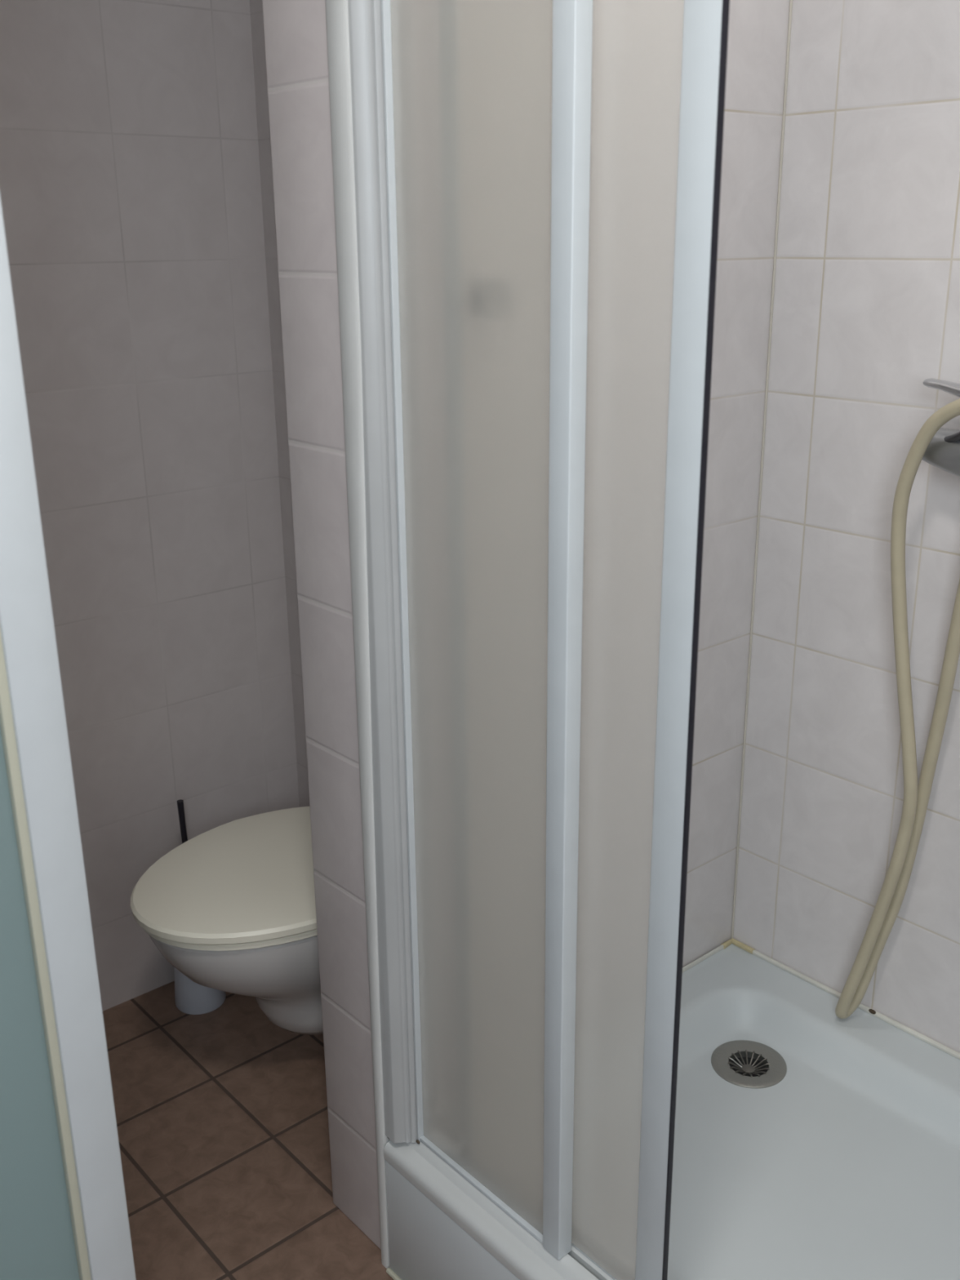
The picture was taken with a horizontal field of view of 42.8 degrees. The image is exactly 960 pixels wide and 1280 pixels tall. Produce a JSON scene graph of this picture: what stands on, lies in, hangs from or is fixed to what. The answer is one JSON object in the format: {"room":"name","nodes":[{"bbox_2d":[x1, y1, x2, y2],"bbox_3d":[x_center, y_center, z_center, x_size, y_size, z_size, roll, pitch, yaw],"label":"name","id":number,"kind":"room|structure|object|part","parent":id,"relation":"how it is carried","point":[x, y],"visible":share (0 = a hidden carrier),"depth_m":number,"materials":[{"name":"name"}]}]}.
{"room":"bathroom","nodes":[
{"label":"bathroom","id":0,"kind":"room"},
{"bbox_2d":[0,0,299,1011],"bbox_3d":[-0.870,-0.414,1.950,2.150,2.420,0.100,-16,24,-38],"label":"wall","id":1,"kind":"structure","parent":0,"point":[131,195],"depth_m":2.16,"materials":[{"name":"tile"}]},
{"bbox_2d":[102,980,393,1279],"bbox_3d":[0.235,1.171,1.076,2.250,0.060,3.540,-16,24,-38],"label":"floor","id":2,"kind":"structure","parent":0,"point":[221,1113],"depth_m":2.01,"materials":[{"name":"tile"}]},
{"bbox_2d":[0,196,136,1279],"bbox_3d":[-0.650,0.166,0.843,0.756,1.988,0.035,-16,24,-38],"label":"door","id":3,"kind":"structure","parent":2,"relation":"on","point":[64,1215],"depth_m":1.10,"materials":[{"name":"white paint"}]},
{"bbox_3d":[-0.635,0.139,0.849,0.624,1.744,0.011,-16,24,-38],"label":"glass pane","id":4,"kind":"part","parent":3,"relation":"part of","materials":[{"name":"grey"}]},
{"bbox_2d":[173,799,226,1014],"bbox_3d":[-0.550,0.502,2.336,0.098,0.432,0.098,-16,24,-38],"label":"toilet brush","id":5,"kind":"object","parent":2,"relation":"on","point":[191,997],"visible":0.32,"depth_m":2.35,"materials":[{"name":"grey plastic"}]},
{"bbox_3d":[-0.551,0.455,2.320,0.018,0.332,0.012,-16,24,-38],"label":"handle","id":6,"kind":"part","parent":5,"relation":"part of","materials":[{"name":"black plastic"}]},
{"bbox_2d":[385,943,959,1279],"bbox_3d":[0.516,0.853,1.621,0.810,0.196,1.097,-16,24,-38],"label":"shower tray","id":7,"kind":"object","parent":2,"relation":"on","point":[811,1143],"visible":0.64,"depth_m":1.79,"materials":[{"name":"white plastic"}]},
{"bbox_2d":[347,0,729,1279],"bbox_3d":[0.236,-0.059,1.069,0.100,1.890,1.097,-16,24,-38],"label":"shower enclosure","id":8,"kind":"object","parent":7,"relation":"on","point":[538,182],"visible":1,"depth_m":1.29,"materials":[{"name":"white glass"}]},
{"bbox_3d":[-0.004,-0.134,1.321,0.003,1.782,0.248,-16,24,-38],"label":"glass pane","id":9,"kind":"part","parent":8,"relation":"part of","materials":[{"name":"white glass"}]},
{"bbox_3d":[0.004,-0.134,1.310,0.022,1.798,0.277,-16,24,-38],"label":"fixed panel","id":10,"kind":"part","parent":8,"relation":"part of","materials":[{"name":"white glass"}]},
{"bbox_3d":[0.254,0.820,1.351,0.098,0.043,1.070,-16,24,-38],"label":"rail","id":11,"kind":"part","parent":8,"relation":"part of","materials":[{"name":"grey paint"}]},
{"bbox_3d":[0.079,-0.113,1.259,0.003,1.784,0.292,-16,24,-38],"label":"glass pane","id":12,"kind":"part","parent":8,"relation":"part of","materials":[{"name":"white glass"}]},
{"bbox_3d":[0.084,-0.115,1.252,0.006,1.800,0.356,-16,24,-38],"label":"sliding panel","id":13,"kind":"part","parent":8,"relation":"part of","materials":[{"name":"white glass"}]},
{"bbox_2d":[249,0,309,807],"bbox_3d":[0.025,-0.499,2.179,0.480,2.420,0.707,-16,24,-38],"label":"wall","id":14,"kind":"structure","parent":0,"point":[255,6],"depth_m":2.28,"materials":[{"name":"tile"}]},
{"bbox_2d":[130,806,323,1035],"bbox_3d":[-0.335,0.531,2.148,0.535,0.330,0.402,-16,24,-38],"label":"toilet","id":15,"kind":"object","parent":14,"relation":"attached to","point":[232,907],"visible":0.51,"depth_m":1.99,"materials":[{"name":"grey ceramic"}]},
{"bbox_3d":[-0.359,0.394,2.082,0.474,0.028,0.402,-16,24,-38],"label":"lid","id":16,"kind":"part","parent":15,"relation":"part of","materials":[{"name":"beige plastic"}]},
{"bbox_3d":[-0.358,0.416,2.089,0.453,0.014,0.384,-16,24,-38],"label":"seat","id":17,"kind":"part","parent":15,"relation":"part of","materials":[{"name":"beige plastic"}]},
{"bbox_3d":[-0.326,0.550,2.162,0.513,0.286,0.370,-16,24,-38],"label":"bowl","id":18,"kind":"part","parent":15,"relation":"part of","materials":[{"name":"grey ceramic"}]},
{"bbox_2d":[262,0,790,1249],"bbox_3d":[0.142,-0.357,1.748,0.900,2.420,0.133,-16,24,-38],"label":"wall","id":19,"kind":"structure","parent":0,"point":[295,31],"depth_m":1.72,"materials":[{"name":"tile"}]},
{"bbox_2d":[324,0,390,1268],"bbox_3d":[-0.140,-0.068,1.455,0.014,2.060,0.041,-16,24,-38],"label":"trim","id":20,"kind":"structure","parent":19,"relation":"attached to","point":[336,11],"depth_m":1.40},
{"bbox_2d":[386,1267,401,1279],"bbox_3d":[0.216,1.033,1.390,0.008,0.008,1.060,-16,24,-38],"label":"trim","id":21,"kind":"structure","parent":19,"relation":"attached to","point":[388,1270],"depth_m":1.76,"materials":[{"name":"beige plastic"}]},
{"bbox_2d":[387,1008,875,1143],"bbox_3d":[0.267,0.653,1.849,0.848,0.049,0.039,-8,20,-22],"label":"trim","id":22,"kind":"structure","parent":19,"relation":"attached to","point":[871,1011],"depth_m":2.02,"materials":[{"name":"brown"}]},
{"bbox_2d":[733,0,959,1053],"bbox_3d":[0.849,-0.300,1.554,0.100,2.420,1.100,-16,24,-38],"label":"wall","id":23,"kind":"structure","parent":0,"point":[866,305],"depth_m":1.85,"materials":[{"name":"tile"}]},
{"bbox_2d":[720,937,755,954],"bbox_3d":[0.465,0.555,2.209,0.033,0.010,0.053,-16,24,-38],"label":"trim","id":24,"kind":"structure","parent":23,"relation":"attached to","point":[726,944],"depth_m":2.21,"materials":[{"name":"plastic"}]},
{"bbox_2d":[730,0,792,938],"bbox_3d":[0.449,-0.510,1.884,0.004,2.222,0.004,-16,24,-38],"label":"trim","id":25,"kind":"structure","parent":23,"relation":"attached to","point":[791,1],"depth_m":1.95,"materials":[{"name":"tile"}]},
{"bbox_2d":[682,942,959,1059],"bbox_3d":[0.519,0.759,1.595,0.800,0.010,1.099,-16,24,-38],"label":"trim","id":26,"kind":"structure","parent":23,"relation":"attached to","point":[892,1022],"depth_m":2.08,"materials":[{"name":"plastic"}]},
{"bbox_2d":[835,398,959,1018],"bbox_3d":[0.654,0.087,1.678,0.103,1.219,0.343,-8,20,-20],"label":"shower hose","id":27,"kind":"object","parent":23,"relation":"attached to","point":[916,797],"visible":1,"depth_m":1.78,"materials":[{"name":"beige plastic"}]},
{"bbox_2d":[921,377,959,477],"bbox_3d":[0.660,-0.255,1.595,0.152,0.155,0.192,-16,24,-38],"label":"shower mixer","id":28,"kind":"object","parent":23,"relation":"attached to","point":[943,451],"visible":0.86,"depth_m":1.62,"materials":[{"name":"silver metal"}]},
{"bbox_3d":[0.635,-0.326,1.612,0.032,0.030,0.102,-16,24,-38],"label":"lever","id":29,"kind":"part","parent":28,"relation":"part of","materials":[{"name":"silver metal"}]}
]}

